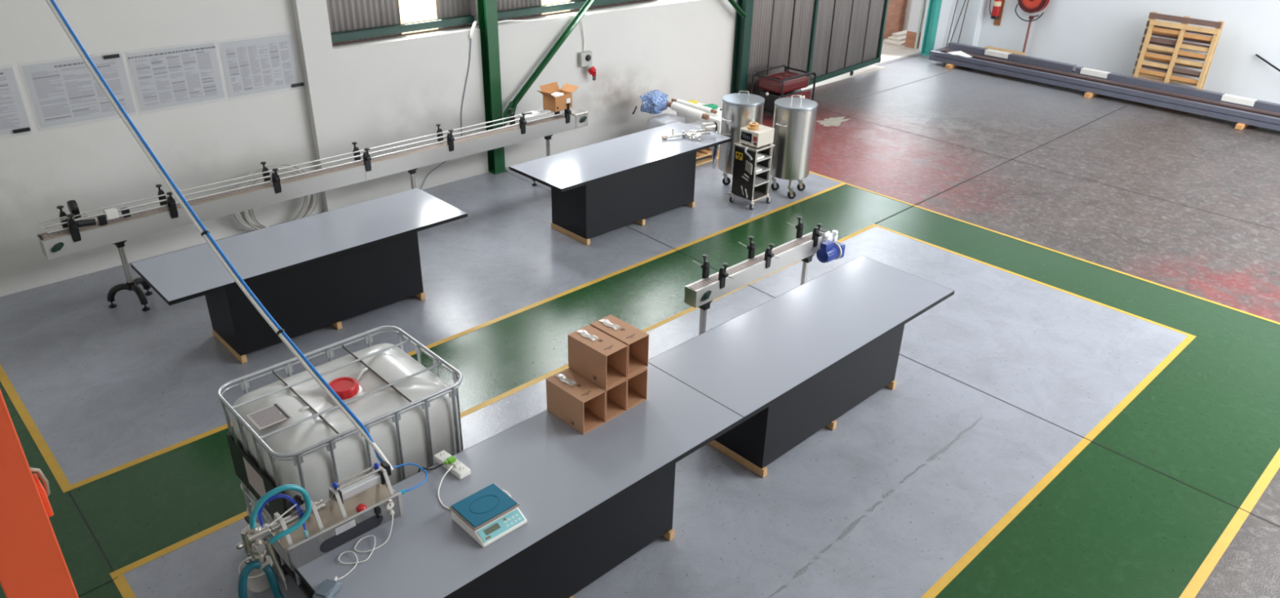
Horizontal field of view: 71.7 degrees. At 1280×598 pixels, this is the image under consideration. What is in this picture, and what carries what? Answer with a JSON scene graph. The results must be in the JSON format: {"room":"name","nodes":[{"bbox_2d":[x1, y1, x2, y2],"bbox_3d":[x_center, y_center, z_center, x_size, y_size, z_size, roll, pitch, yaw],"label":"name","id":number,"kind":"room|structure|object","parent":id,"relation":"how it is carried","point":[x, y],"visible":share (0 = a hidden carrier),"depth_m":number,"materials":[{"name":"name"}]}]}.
{"room":"industrial hall","nodes":[
{"label":"industrial hall","id":0,"kind":"room"},
{"bbox_2d":[0,0,737,296],"bbox_3d":[-3.798,-3.818,9.366,14.430,6.200,0.440,-22,36,-37],"label":"wall","id":1,"kind":"structure","parent":0,"point":[377,92],"depth_m":10.01,"materials":[{"name":"white paint"}]},
{"bbox_2d":[0,66,31,135],"bbox_3d":[-6.064,-1.718,7.965,0.920,0.650,0.026,-23,37,-38],"label":"notice sheet","id":2,"kind":"object","parent":1,"relation":"attached to","point":[13,116],"visible":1,"depth_m":8.21,"materials":[{"name":"white paper"}]},
{"bbox_2d":[22,53,135,128],"bbox_3d":[-5.383,-2.010,8.544,0.880,0.645,0.026,-23,37,-38],"label":"notice sheet","id":3,"kind":"object","parent":1,"relation":"attached to","point":[64,91],"visible":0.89,"depth_m":8.52,"materials":[{"name":"white paper"}]},
{"bbox_2d":[127,42,224,111],"bbox_3d":[-4.742,-2.282,9.098,0.880,0.635,0.020,-23,37,-38],"label":"notice sheet","id":4,"kind":"object","parent":1,"relation":"attached to","point":[181,75],"visible":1,"depth_m":9.09,"materials":[{"name":"white paper"}]},
{"bbox_2d":[219,33,304,97],"bbox_3d":[-4.108,-2.541,9.639,0.845,0.635,0.026,-23,37,-38],"label":"notice sheet","id":5,"kind":"object","parent":1,"relation":"attached to","point":[260,64],"visible":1,"depth_m":9.63,"materials":[{"name":"white paper"}]},
{"bbox_2d":[420,38,471,189],"bbox_3d":[-2.487,-2.352,11.322,0.941,1.804,0.022,-24,37,-39],"label":"cable","id":6,"kind":"object","parent":1,"relation":"attached to","point":[471,38],"visible":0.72,"depth_m":11.44,"materials":[{"name":"grey plastic"}]},
{"bbox_2d":[469,20,477,39],"bbox_3d":[-2.094,-3.397,11.185,0.070,0.200,0.166,11,29,17],"label":"conduit","id":7,"kind":"object","parent":1,"relation":"attached to","point":[475,22],"visible":1,"depth_m":11.13,"materials":[{"name":"white plastic"}]},
{"bbox_2d":[332,0,653,45],"bbox_3d":[-1.217,-3.877,12.240,6.655,0.130,0.020,-23,37,-38],"label":"trim","id":8,"kind":"structure","parent":1,"relation":"attached to","point":[438,29],"depth_m":11.29,"materials":[{"name":"metal"}]},
{"bbox_2d":[497,14,585,50],"bbox_3d":[-1.310,-3.514,11.890,1.457,0.553,0.048,-21,35,-36],"label":"cable","id":9,"kind":"object","parent":1,"relation":"attached to","point":[570,15],"visible":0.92,"depth_m":11.85,"materials":[{"name":"white plastic"}]},
{"bbox_2d":[578,50,596,80],"bbox_3d":[-0.729,-3.282,12.511,0.227,0.394,0.171,-21,35,-36],"label":"socket","id":10,"kind":"object","parent":1,"relation":"attached to","point":[584,57],"visible":1,"depth_m":12.47,"materials":[{"name":"white plastic"}]},
{"bbox_2d":[585,54,591,61],"bbox_3d":[-0.721,-3.387,12.459,0.090,0.090,0.032,-21,35,-36],"label":"switch","id":11,"kind":"object","parent":10,"relation":"attached to","point":[588,57],"depth_m":12.45,"materials":[{"name":"black plastic"}]},
{"bbox_2d":[325,0,643,44],"bbox_3d":[1.849,-7.087,13.839,15.060,4.360,0.026,-23,37,-38],"label":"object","id":12,"kind":"structure","parent":0,"point":[343,15],"depth_m":10.55,"materials":[{"name":"grey metal"}]},
{"bbox_2d":[330,14,474,42],"bbox_3d":[-2.857,-3.271,10.702,1.980,0.087,0.090,-23,37,-38],"label":"wall girt","id":13,"kind":"structure","parent":12,"relation":"attached to","point":[468,19],"depth_m":10.64,"materials":[{"name":"green metal"}]},
{"bbox_2d":[398,0,438,34],"bbox_3d":[-2.677,-5.159,9.984,0.520,4.360,0.026,-23,37,-38],"label":"window","id":14,"kind":"structure","parent":12,"relation":"attached to","point":[411,11],"depth_m":10.85,"materials":[{"name":"white glass"}]},
{"bbox_2d":[541,0,569,14],"bbox_3d":[-1.125,-5.821,11.309,0.510,4.360,0.026,-23,37,-38],"label":"window","id":15,"kind":"structure","parent":12,"relation":"attached to","point":[543,2],"depth_m":12.21,"materials":[{"name":"white glass"}]},
{"bbox_2d":[497,0,635,19],"bbox_3d":[-0.386,-4.326,12.810,4.470,0.087,0.090,-23,37,-38],"label":"wall girt","id":16,"kind":"structure","parent":12,"relation":"attached to","point":[529,11],"depth_m":12.04,"materials":[{"name":"green metal"}]},
{"bbox_2d":[0,46,1279,597],"bbox_3d":[4.295,0.385,8.604,23.200,0.155,15.280,-23,37,-38],"label":"floor","id":17,"kind":"structure","parent":0,"point":[1091,409],"depth_m":7.88,"materials":[{"name":"concrete"}]},
{"bbox_2d":[0,389,79,597],"bbox_3d":[-1.334,0.272,1.780,0.240,6.188,0.240,-23,37,-38],"label":"post","id":18,"kind":"object","parent":17,"relation":"on","point":[33,564],"visible":1,"depth_m":1.87,"materials":[{"name":"metal"}]},
{"bbox_2d":[238,554,273,591],"bbox_3d":[-2.355,1.702,5.467,0.200,0.160,0.200,-23,37,-38],"label":"pump","id":19,"kind":"object","parent":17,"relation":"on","point":[257,580],"visible":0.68,"depth_m":5.43,"materials":[{"name":"white plastic"}]},
{"bbox_2d":[233,163,318,230],"bbox_3d":[-4.320,-1.076,9.915,1.462,0.818,0.196,-23,37,-38],"label":"coiled cable","id":20,"kind":"object","parent":17,"relation":"on","point":[306,211],"visible":0.36,"depth_m":10.02,"materials":[{"name":"grey plastic"}]},
{"bbox_2d":[130,187,467,363],"bbox_3d":[-3.023,-0.203,8.302,2.783,0.834,0.920,-23,37,-38],"label":"table","id":21,"kind":"object","parent":17,"relation":"on","point":[311,273],"visible":1,"depth_m":8.00,"materials":[{"name":"grey laminate"}]},
{"bbox_2d":[36,102,587,311],"bbox_3d":[-3.022,-1.233,9.940,6.330,1.121,0.390,-23,37,-38],"label":"conveyor","id":22,"kind":"object","parent":17,"relation":"on","point":[77,233],"visible":0.84,"depth_m":9.10,"materials":[{"name":"metal"}]},
{"bbox_2d":[518,110,539,116],"bbox_3d":[-1.395,-2.344,11.186,0.140,0.014,0.260,23,35,35],"label":"paper sheet","id":23,"kind":"object","parent":22,"relation":"on","point":[531,113],"visible":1,"depth_m":11.18,"materials":[{"name":"white paper"}]},
{"bbox_2d":[536,81,578,111],"bbox_3d":[-1.070,-2.603,11.400,0.284,0.285,0.530,22,34,34],"label":"carton","id":24,"kind":"object","parent":22,"relation":"on","point":[555,100],"visible":1,"depth_m":11.36,"materials":[{"name":"orange cardboard"}]},
{"bbox_2d":[217,325,463,597],"bbox_3d":[-1.837,1.027,5.687,1.226,1.166,0.952,-23,37,-38],"label":"tank","id":25,"kind":"object","parent":17,"relation":"on","point":[287,430],"visible":0.71,"depth_m":5.34,"materials":[{"name":"plastic"}]},
{"bbox_2d":[231,342,461,537],"bbox_3d":[-1.834,0.976,5.662,1.156,0.978,0.885,-23,37,-38],"label":"bottle","id":26,"kind":"object","parent":25,"relation":"on","point":[293,413],"depth_m":5.35,"materials":[{"name":"plastic"}]},
{"bbox_2d":[477,0,506,174],"bbox_3d":[-1.899,-4.490,10.731,0.205,6.184,0.205,-23,37,-38],"label":"steel column","id":27,"kind":"structure","parent":17,"relation":"on","point":[486,9],"depth_m":11.53,"materials":[{"name":"green metal"}]},
{"bbox_2d":[502,0,595,126],"bbox_3d":[-0.198,-4.699,12.251,4.302,3.935,0.087,-22,36,-37],"label":"diagonal brace","id":28,"kind":"object","parent":27,"relation":"attached to","point":[571,27],"visible":0.92,"depth_m":11.96,"materials":[{"name":"green metal"}]},
{"bbox_2d":[293,362,743,597],"bbox_3d":[-0.646,1.359,5.404,2.715,0.898,0.960,-23,37,-38],"label":"table","id":29,"kind":"object","parent":17,"relation":"on","point":[590,501],"depth_m":5.18,"materials":[{"name":"grey laminate"}]},
{"bbox_2d":[312,576,342,597],"bbox_3d":[-1.534,1.424,4.365,0.080,0.044,0.153,10,29,15],"label":"foot pedal","id":30,"kind":"object","parent":29,"relation":"on","point":[328,588],"visible":1,"depth_m":4.34,"materials":[{"name":"grey plastic"}]},
{"bbox_2d":[235,460,427,590],"bbox_3d":[-1.594,1.111,4.697,1.028,0.593,0.268,-23,37,-38],"label":"machine","id":31,"kind":"object","parent":29,"relation":"on","point":[362,504],"visible":1,"depth_m":4.59,"materials":[{"name":"silver metal"}]},
{"bbox_2d":[238,560,261,597],"bbox_3d":[-1.745,1.940,4.243,0.137,0.910,1.059,-13,31,-25],"label":"hose","id":32,"kind":"object","parent":31,"relation":"attached to","point":[242,580],"visible":1,"depth_m":4.42,"materials":[{"name":"teal rubber"}]},
{"bbox_2d":[262,563,284,597],"bbox_3d":[-1.904,1.647,4.826,0.133,0.872,0.528,-7,29,-16],"label":"hose","id":33,"kind":"object","parent":31,"relation":"attached to","point":[268,569],"visible":1,"depth_m":4.49,"materials":[{"name":"teal rubber"}]},
{"bbox_2d":[374,506,381,515],"bbox_3d":[-1.399,1.132,4.734,0.030,0.040,0.014,-23,37,-38],"label":"switch","id":34,"kind":"object","parent":31,"relation":"attached to","point":[377,508],"depth_m":4.73,"materials":[{"name":"black plastic"}]},
{"bbox_2d":[337,512,393,579],"bbox_3d":[-1.435,1.282,4.620,0.139,0.055,0.469,18,32,28],"label":"cable","id":35,"kind":"object","parent":29,"relation":"on","point":[374,548],"visible":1,"depth_m":4.61,"materials":[{"name":"white plastic"}]},
{"bbox_2d":[417,462,444,471],"bbox_3d":[-1.262,1.306,5.380,0.207,0.796,0.033,7,28,11],"label":"cable","id":36,"kind":"object","parent":29,"relation":"on","point":[442,464],"visible":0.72,"depth_m":5.20,"materials":[{"name":"black plastic"}]},
{"bbox_2d":[437,465,453,509],"bbox_3d":[-1.087,1.076,5.026,0.132,0.060,0.335,-10,30,-21],"label":"cable","id":37,"kind":"object","parent":29,"relation":"on","point":[451,466],"visible":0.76,"depth_m":5.05,"materials":[{"name":"white plastic"}]},
{"bbox_2d":[448,482,527,546],"bbox_3d":[-0.824,1.170,4.824,0.296,0.097,0.310,-23,37,-38],"label":"scale","id":38,"kind":"object","parent":29,"relation":"on","point":[489,513],"visible":1,"depth_m":4.78,"materials":[{"name":"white plastic"}]},
{"bbox_2d":[546,368,605,434],"bbox_3d":[-0.412,0.647,5.662,0.185,0.251,0.360,-24,37,-39],"label":"carton","id":39,"kind":"object","parent":29,"relation":"on","point":[571,397],"visible":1,"depth_m":5.62,"materials":[{"name":"brown cardboard"}]},
{"bbox_2d":[568,367,626,422],"bbox_3d":[-0.279,0.591,5.784,0.360,0.243,0.185,26,36,38],"label":"carton","id":40,"kind":"object","parent":29,"relation":"on","point":[616,393],"visible":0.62,"depth_m":5.76,"materials":[{"name":"brown cardboard"}]},
{"bbox_2d":[567,324,627,388],"bbox_3d":[-0.274,0.363,5.686,0.360,0.251,0.185,26,36,38],"label":"carton","id":41,"kind":"object","parent":40,"relation":"on","point":[601,357],"visible":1,"depth_m":5.65,"materials":[{"name":"brown cardboard"}]},
{"bbox_2d":[625,367,647,409],"bbox_3d":[-0.145,0.530,5.905,0.185,0.243,0.360,-24,37,-39],"label":"carton","id":42,"kind":"object","parent":29,"relation":"on","point":[637,382],"visible":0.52,"depth_m":5.89,"materials":[{"name":"brown cardboard"}]},
{"bbox_2d":[590,314,648,376],"bbox_3d":[-0.136,0.298,5.816,0.185,0.251,0.360,-24,37,-39],"label":"carton","id":43,"kind":"object","parent":42,"relation":"on","point":[637,340],"visible":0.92,"depth_m":5.78,"materials":[{"name":"brown cardboard"}]},
{"bbox_2d":[509,121,731,244],"bbox_3d":[-0.172,-1.369,10.639,2.715,0.834,0.920,-23,37,-38],"label":"table","id":44,"kind":"object","parent":17,"relation":"on","point":[597,188],"visible":0.97,"depth_m":10.29,"materials":[{"name":"grey laminate"}]},
{"bbox_2d":[661,121,730,141],"bbox_3d":[0.695,-2.059,10.915,0.842,0.162,0.273,-10,30,-21],"label":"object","id":45,"kind":"object","parent":44,"relation":"on","point":[706,126],"visible":1,"depth_m":10.96,"materials":[{"name":"silver metal"}]},
{"bbox_2d":[701,121,715,132],"bbox_3d":[0.853,-2.139,11.028,0.160,0.110,0.110,-10,30,-21],"label":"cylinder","id":46,"kind":"object","parent":45,"relation":"on","point":[706,126],"depth_m":10.98,"materials":[{"name":"silver metal"}]},
{"bbox_2d":[695,146,719,165],"bbox_3d":[0.777,-2.262,13.112,1.150,0.144,1.000,-23,37,-38],"label":"pallet","id":47,"kind":"object","parent":17,"relation":"on","point":[704,152],"visible":0.05,"depth_m":12.67,"materials":[{"name":"brown wood"}]},
{"bbox_2d":[647,112,685,129],"bbox_3d":[0.393,-2.492,12.956,0.500,0.382,0.422,-23,37,-38],"label":"plastic bag","id":48,"kind":"object","parent":47,"relation":"on","point":[665,118],"visible":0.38,"depth_m":12.81,"materials":[{"name":"plastic"}]},
{"bbox_2d":[639,89,668,114],"bbox_3d":[0.215,-2.881,12.947,0.363,0.299,0.458,16,31,25],"label":"bag","id":49,"kind":"object","parent":48,"relation":"on","point":[655,101],"visible":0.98,"depth_m":12.83,"materials":[{"name":"blue plastic"}]},
{"bbox_2d":[676,102,721,146],"bbox_3d":[1.014,-2.595,13.161,0.480,0.402,0.870,-23,37,-38],"label":"plastic bag","id":50,"kind":"object","parent":47,"relation":"on","point":[717,117],"visible":0.23,"depth_m":12.93,"materials":[{"name":"plastic"}]},
{"bbox_2d":[688,99,697,103],"bbox_3d":[0.768,-2.942,13.308,0.136,0.062,0.223,19,33,30],"label":"packet","id":51,"kind":"object","parent":50,"relation":"on","point":[691,100],"visible":0.41,"depth_m":13.30,"materials":[{"name":"yellow plastic"}]},
{"bbox_2d":[671,98,717,114],"bbox_3d":[0.793,-2.825,12.989,0.739,0.130,0.080,16,31,25],"label":"roll","id":52,"kind":"object","parent":50,"relation":"on","point":[704,108],"visible":0.88,"depth_m":12.94,"materials":[{"name":"white plastic"}]},
{"bbox_2d":[685,120,713,132],"bbox_3d":[0.755,-2.328,12.687,0.551,0.359,0.419,-23,37,-38],"label":"plastic bag","id":53,"kind":"object","parent":50,"relation":"on","point":[695,123],"visible":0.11,"depth_m":12.65,"materials":[{"name":"white plastic"}]},
{"bbox_2d":[666,101,709,119],"bbox_3d":[0.692,-2.711,12.768,0.698,0.174,0.124,21,33,32],"label":"roll","id":54,"kind":"object","parent":53,"relation":"on","point":[675,106],"visible":1,"depth_m":12.71,"materials":[{"name":"white plastic"}]},
{"bbox_2d":[702,103,718,109],"bbox_3d":[1.003,-2.844,13.147,0.336,0.050,0.162,-19,34,-33],"label":"cloth","id":55,"kind":"object","parent":50,"relation":"on","point":[713,106],"visible":0.55,"depth_m":13.14,"materials":[{"name":"green fabric"}]},
{"bbox_2d":[711,129,719,168],"bbox_3d":[0.959,-1.905,11.304,0.049,0.500,0.124,-23,37,-38],"label":"wrap","id":56,"kind":"object","parent":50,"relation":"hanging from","point":[714,148],"visible":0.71,"depth_m":11.31,"materials":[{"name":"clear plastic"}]},
{"bbox_2d":[718,90,764,185],"bbox_3d":[1.302,-2.053,11.507,0.538,1.305,0.538,5,28,6],"label":"tank","id":57,"kind":"object","parent":17,"relation":"on","point":[739,109],"visible":0.65,"depth_m":11.21,"materials":[{"name":"silver metal"}]},
{"bbox_2d":[730,0,753,93],"bbox_3d":[1.704,-5.831,13.440,0.205,6.190,0.205,-23,37,-38],"label":"steel column","id":58,"kind":"structure","parent":17,"relation":"on","point":[743,25],"depth_m":14.36,"materials":[{"name":"green metal"}]},
{"bbox_2d":[728,0,747,17],"bbox_3d":[0.205,-5.339,12.085,3.971,3.332,0.088,-21,35,-35],"label":"diagonal brace","id":59,"kind":"object","parent":58,"relation":"attached to","point":[735,5],"visible":1,"depth_m":13.82,"materials":[{"name":"green metal"}]},
{"bbox_2d":[746,0,888,95],"bbox_3d":[3.340,-5.908,15.540,0.089,4.409,4.787,24,35,35],"label":"sliding door","id":60,"kind":"structure","parent":58,"relation":"attached to","point":[828,38],"depth_m":16.03,"materials":[{"name":"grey metal"}]},
{"bbox_2d":[726,142,774,209],"bbox_3d":[1.399,-1.584,11.169,0.451,0.796,0.402,-23,37,-38],"label":"trolley","id":61,"kind":"object","parent":17,"relation":"on","point":[752,166],"visible":0.98,"depth_m":11.08,"materials":[{"name":"silver metal"}]},
{"bbox_2d":[733,142,774,152],"bbox_3d":[1.418,-1.910,10.990,0.360,0.025,0.365,-23,37,-38],"label":"shelf","id":62,"kind":"object","parent":61,"relation":"attached to","point":[748,148],"depth_m":10.90,"materials":[{"name":"silver metal"}]},
{"bbox_2d":[739,124,774,147],"bbox_3d":[1.441,-2.011,10.939,0.318,0.200,0.290,-23,37,-38],"label":"control unit","id":63,"kind":"object","parent":61,"relation":"on","point":[764,135],"visible":0.97,"depth_m":10.84,"materials":[{"name":"white plastic"}]},
{"bbox_2d":[746,124,759,129],"bbox_3d":[1.382,-2.106,10.869,0.150,0.029,0.150,-23,37,-38],"label":"tape roll","id":64,"kind":"object","parent":63,"relation":"on","point":[748,126],"visible":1,"depth_m":10.82,"materials":[{"name":"beige plastic"}]},
{"bbox_2d":[748,121,758,126],"bbox_3d":[1.397,-2.144,10.880,0.120,0.029,0.120,-23,37,-38],"label":"tape roll","id":65,"kind":"object","parent":64,"relation":"on","point":[751,123],"visible":1,"depth_m":10.85,"materials":[{"name":"brown cardboard"}]},
{"bbox_2d":[754,175,768,186],"bbox_3d":[1.425,-1.496,11.197,0.280,0.020,0.305,-23,37,-38],"label":"shelf","id":66,"kind":"object","parent":61,"relation":"attached to","point":[759,180],"depth_m":11.18,"materials":[{"name":"metal"}]},
{"bbox_2d":[755,164,770,174],"bbox_3d":[1.429,-1.637,11.122,0.280,0.020,0.305,-23,37,-38],"label":"shelf","id":67,"kind":"object","parent":61,"relation":"attached to","point":[760,168],"depth_m":11.10,"materials":[{"name":"metal"}]},
{"bbox_2d":[756,151,771,162],"bbox_3d":[1.432,-1.779,11.047,0.280,0.020,0.305,-23,37,-38],"label":"shelf","id":68,"kind":"object","parent":61,"relation":"attached to","point":[761,156],"depth_m":11.01,"materials":[{"name":"metal"}]},
{"bbox_2d":[684,215,845,334],"bbox_3d":[1.136,-0.103,8.116,1.933,1.016,0.494,-23,36,-38],"label":"conveyor","id":69,"kind":"object","parent":17,"relation":"on","point":[700,293],"visible":0.97,"depth_m":7.91,"materials":[{"name":"metal"}]},
{"bbox_2d":[751,64,816,115],"bbox_3d":[2.369,-3.408,14.712,0.893,0.740,0.660,-23,37,-38],"label":"portable generator","id":70,"kind":"object","parent":17,"relation":"on","point":[786,83],"visible":0.56,"depth_m":14.50,"materials":[{"name":"red metal"}]},
{"bbox_2d":[770,94,817,199],"bbox_3d":[1.949,-1.973,11.388,0.538,1.305,0.538,1,28,-1],"label":"tank","id":71,"kind":"object","parent":17,"relation":"on","point":[794,117],"visible":0.98,"depth_m":11.16,"materials":[{"name":"silver metal"}]},
{"bbox_2d":[648,255,954,477],"bbox_3d":[1.332,0.555,7.083,2.715,0.834,0.920,-23,37,-38],"label":"table","id":72,"kind":"object","parent":17,"relation":"on","point":[796,362],"visible":0.82,"depth_m":6.72,"materials":[{"name":"grey plastic"}]},
{"bbox_2d":[816,115,850,126],"bbox_3d":[3.221,-2.948,14.681,0.755,0.001,0.426,-23,37,-38],"label":"dried spill","id":73,"kind":"object","parent":17,"relation":"on","point":[832,121],"visible":1,"depth_m":14.65,"materials":[{"name":"beige paint"}]},
{"bbox_2d":[919,0,942,55],"bbox_3d":[6.320,-7.300,18.342,0.260,4.400,0.220,-23,37,-38],"label":"steel column","id":74,"kind":"structure","parent":17,"relation":"on","point":[935,6],"depth_m":19.08,"materials":[{"name":"teal metal"}]},
{"bbox_2d":[945,0,958,48],"bbox_3d":[6.999,-6.713,19.395,0.344,2.395,0.024,-23,37,-38],"label":"rod","id":75,"kind":"object","parent":17,"relation":"on","point":[957,0],"visible":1,"depth_m":19.65,"materials":[{"name":"grey metal"}]},
{"bbox_2d":[945,63,959,69],"bbox_3d":[6.686,-4.915,18.474,1.080,0.079,0.100,-23,37,-38],"label":"bearer","id":76,"kind":"object","parent":17,"relation":"on","point":[948,66],"visible":0.45,"depth_m":18.16,"materials":[{"name":"beige wood"}]},
{"bbox_2d":[928,55,1279,130],"bbox_3d":[8.400,-3.872,16.420,0.140,0.078,6.700,-23,37,-38],"label":"steel purlin","id":77,"kind":"object","parent":76,"relation":"on","point":[1113,94],"visible":1,"depth_m":16.11,"materials":[{"name":"grey metal"}]},
{"bbox_2d":[929,50,1279,124],"bbox_3d":[8.406,-3.964,16.399,0.100,0.080,6.730,-23,37,-38],"label":"steel purlin","id":78,"kind":"object","parent":77,"relation":"on","point":[1043,74],"visible":1,"depth_m":16.12,"materials":[{"name":"grey metal"}]},
{"bbox_2d":[946,50,972,57],"bbox_3d":[6.548,-5.044,18.160,0.176,0.090,0.557,-23,37,-38],"label":"scrap","id":79,"kind":"object","parent":78,"relation":"on","point":[959,52],"visible":1,"depth_m":18.10,"materials":[{"name":"white paper"}]},
{"bbox_2d":[940,49,1279,118],"bbox_3d":[8.576,-3.934,16.458,0.180,0.160,6.750,-23,37,-38],"label":"steel purlin","id":80,"kind":"object","parent":76,"relation":"on","point":[974,57],"visible":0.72,"depth_m":16.19,"materials":[{"name":"metal"}]},
{"bbox_2d":[942,48,1279,115],"bbox_3d":[8.741,-3.977,16.535,0.160,0.170,6.750,-23,37,-38],"label":"steel purlin","id":81,"kind":"object","parent":76,"relation":"on","point":[945,50],"visible":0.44,"depth_m":16.27,"materials":[{"name":"metal"}]},
{"bbox_3d":[8.985,-4.035,16.690,0.260,0.140,6.950,-23,37,-38],"label":"steel purlin","id":82,"kind":"object","parent":76,"relation":"on","visible":0},
{"bbox_2d":[946,41,1076,72],"bbox_3d":[7.479,-4.905,17.962,0.150,0.135,2.650,-23,37,-38],"label":"steel purlin","id":83,"kind":"object","parent":82,"relation":"on","point":[1030,60],"visible":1,"depth_m":17.73,"materials":[{"name":"grey metal"}]},
{"bbox_2d":[984,48,1011,58],"bbox_3d":[7.309,-4.999,18.080,0.162,0.092,0.500,-23,37,-38],"label":"paper label","id":84,"kind":"object","parent":83,"relation":"attached to","point":[1000,54],"visible":1,"depth_m":18.04,"materials":[{"name":"white paper"}]},
{"bbox_2d":[1075,66,1279,112],"bbox_3d":[9.908,-3.668,15.767,0.150,0.115,4.250,-23,37,-38],"label":"steel purlin","id":85,"kind":"object","parent":82,"relation":"on","point":[1261,104],"visible":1,"depth_m":15.92,"materials":[{"name":"grey metal"}]},
{"bbox_2d":[1080,67,1110,78],"bbox_3d":[8.677,-4.304,16.877,0.158,0.092,0.500,-23,37,-38],"label":"paper label","id":86,"kind":"object","parent":85,"relation":"attached to","point":[1087,71],"visible":1,"depth_m":16.84,"materials":[{"name":"white paper"}]},
{"bbox_2d":[1221,93,1257,106],"bbox_3d":[10.368,-3.439,15.328,0.158,0.092,0.500,-23,37,-38],"label":"paper label","id":87,"kind":"object","parent":85,"relation":"attached to","point":[1226,97],"visible":1,"depth_m":15.29,"materials":[{"name":"white paper"}]},
{"bbox_2d":[950,0,965,42],"bbox_3d":[7.172,-6.751,19.262,0.457,2.596,0.023,9,29,15],"label":"rod","id":88,"kind":"object","parent":17,"relation":"on","point":[965,0],"visible":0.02,"depth_m":19.61,"materials":[{"name":"grey metal"}]},
{"bbox_2d":[957,0,968,43],"bbox_3d":[7.203,-6.711,19.294,0.220,2.494,0.023,-13,31,-26],"label":"rod","id":89,"kind":"object","parent":17,"relation":"on","point":[968,0],"visible":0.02,"depth_m":19.57,"materials":[{"name":"grey metal"}]},
{"bbox_2d":[983,45,1025,55],"bbox_3d":[7.854,-5.289,19.138,0.220,0.170,0.850,-23,37,-38],"label":"plank","id":90,"kind":"object","parent":17,"relation":"on","point":[988,46],"visible":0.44,"depth_m":19.07,"materials":[{"name":"beige wood"}]},
{"bbox_2d":[1014,0,1049,52],"bbox_3d":[8.258,-5.917,18.847,0.205,1.567,0.628,-23,37,-38],"label":"hose reel","id":91,"kind":"object","parent":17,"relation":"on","point":[1027,6],"visible":1,"depth_m":18.70,"materials":[{"name":"red metal"}]},
{"bbox_2d":[1084,92,1098,97],"bbox_3d":[8.638,-3.917,16.686,1.080,0.079,0.100,-23,37,-38],"label":"bearer","id":92,"kind":"object","parent":17,"relation":"on","point":[1087,95],"visible":0.45,"depth_m":16.37,"materials":[{"name":"beige wood"}]},
{"bbox_2d":[1133,19,1221,88],"bbox_3d":[10.102,-4.558,16.747,0.209,1.224,1.190,-23,37,-38],"label":"pallet","id":93,"kind":"object","parent":17,"relation":"on","point":[1166,77],"visible":0.73,"depth_m":16.70,"materials":[{"name":"beige wood"}]},
{"bbox_2d":[1132,11,1224,88],"bbox_3d":[10.209,-4.690,16.884,0.144,1.320,1.250,-23,37,-38],"label":"pallet","id":94,"kind":"object","parent":17,"relation":"on","point":[1153,15],"visible":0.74,"depth_m":16.69,"materials":[{"name":"brown wood"}]},
{"bbox_2d":[1235,122,1248,129],"bbox_3d":[10.370,-3.031,15.099,1.080,0.079,0.100,-23,37,-38],"label":"bearer","id":95,"kind":"object","parent":17,"relation":"on","point":[1239,126],"visible":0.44,"depth_m":14.78,"materials":[{"name":"brown wood"}]},
{"bbox_2d":[918,0,1279,103],"bbox_3d":[11.960,-5.858,13.975,1.620,6.200,15.300,-23,37,-38],"label":"wall","id":96,"kind":"structure","parent":0,"point":[1104,35],"depth_m":17.78,"materials":[{"name":"white paint"}]},
{"bbox_2d":[993,0,1004,26],"bbox_3d":[7.862,-6.420,19.299,0.024,0.900,0.140,-23,37,-38],"label":"board","id":97,"kind":"object","parent":96,"relation":"attached to","point":[997,21],"visible":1,"depth_m":19.39,"materials":[{"name":"brown wood"}]},
{"bbox_2d":[989,0,1002,18],"bbox_3d":[7.739,-6.434,19.237,0.228,0.668,0.178,-4,28,-10],"label":"fire extinguisher","id":98,"kind":"object","parent":97,"relation":"attached to","point":[997,3],"visible":1,"depth_m":19.26,"materials":[{"name":"red metal"}]},
{"bbox_2d":[1254,53,1279,71],"bbox_3d":[11.524,-4.059,15.888,0.025,0.433,1.101,-13,31,-25],"label":"bar","id":99,"kind":"object","parent":96,"relation":"attached to","point":[1256,55],"visible":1,"depth_m":16.05,"materials":[{"name":"metal"}]},
{"bbox_3d":[4.328,-5.278,5.732,23.200,0.150,15.600,-23,37,-38],"label":"ceiling","id":100,"kind":"structure","parent":0,"visible":0},
{"bbox_2d":[45,0,393,470],"bbox_3d":[-3.405,-2.080,5.004,5.194,5.160,0.110,20,33,31],"label":"supply hose","id":101,"kind":"object","parent":100,"relation":"hanging from","point":[280,332],"visible":0.96,"depth_m":5.08,"materials":[{"name":"blue plastic"}]},
{"label":"outside","id":102,"kind":"structure","parent":0,"visible":0},
{"bbox_2d":[800,38,920,90],"bbox_3d":[0.146,-12.391,32.508,32.000,0.166,30.360,-23,37,-38],"label":"ground","id":103,"kind":"structure","parent":102,"point":[889,51],"depth_m":18.91,"materials":[{"name":"grey concrete"}]},
{"bbox_2d":[883,0,907,39],"bbox_3d":[7.995,-8.515,22.007,16.000,3.210,0.200,-23,37,-38],"label":"brick wall","id":104,"kind":"structure","parent":103,"relation":"on","point":[895,15],"depth_m":20.72,"materials":[{"name":"orange brick"}]},
{"bbox_2d":[902,0,911,31],"bbox_3d":[6.366,-7.640,20.386,0.200,3.100,0.200,-23,37,-38],"label":"drain pipe","id":105,"kind":"object","parent":104,"relation":"attached to","point":[908,8],"visible":0.43,"depth_m":20.83,"materials":[{"name":"white plastic"}]},
{"bbox_2d":[884,30,906,45],"bbox_3d":[6.068,-6.011,20.416,0.900,0.180,0.440,-23,37,-38],"label":"steps","id":106,"kind":"structure","parent":103,"relation":"on","point":[898,38],"depth_m":20.28,"materials":[{"name":"concrete"}]},
{"bbox_2d":[904,0,926,48],"bbox_3d":[6.216,-7.620,18.952,0.260,4.400,0.340,-23,37,-38],"label":"gate pier","id":107,"kind":"structure","parent":103,"relation":"on","point":[916,16],"depth_m":19.68,"materials":[{"name":"paint"}]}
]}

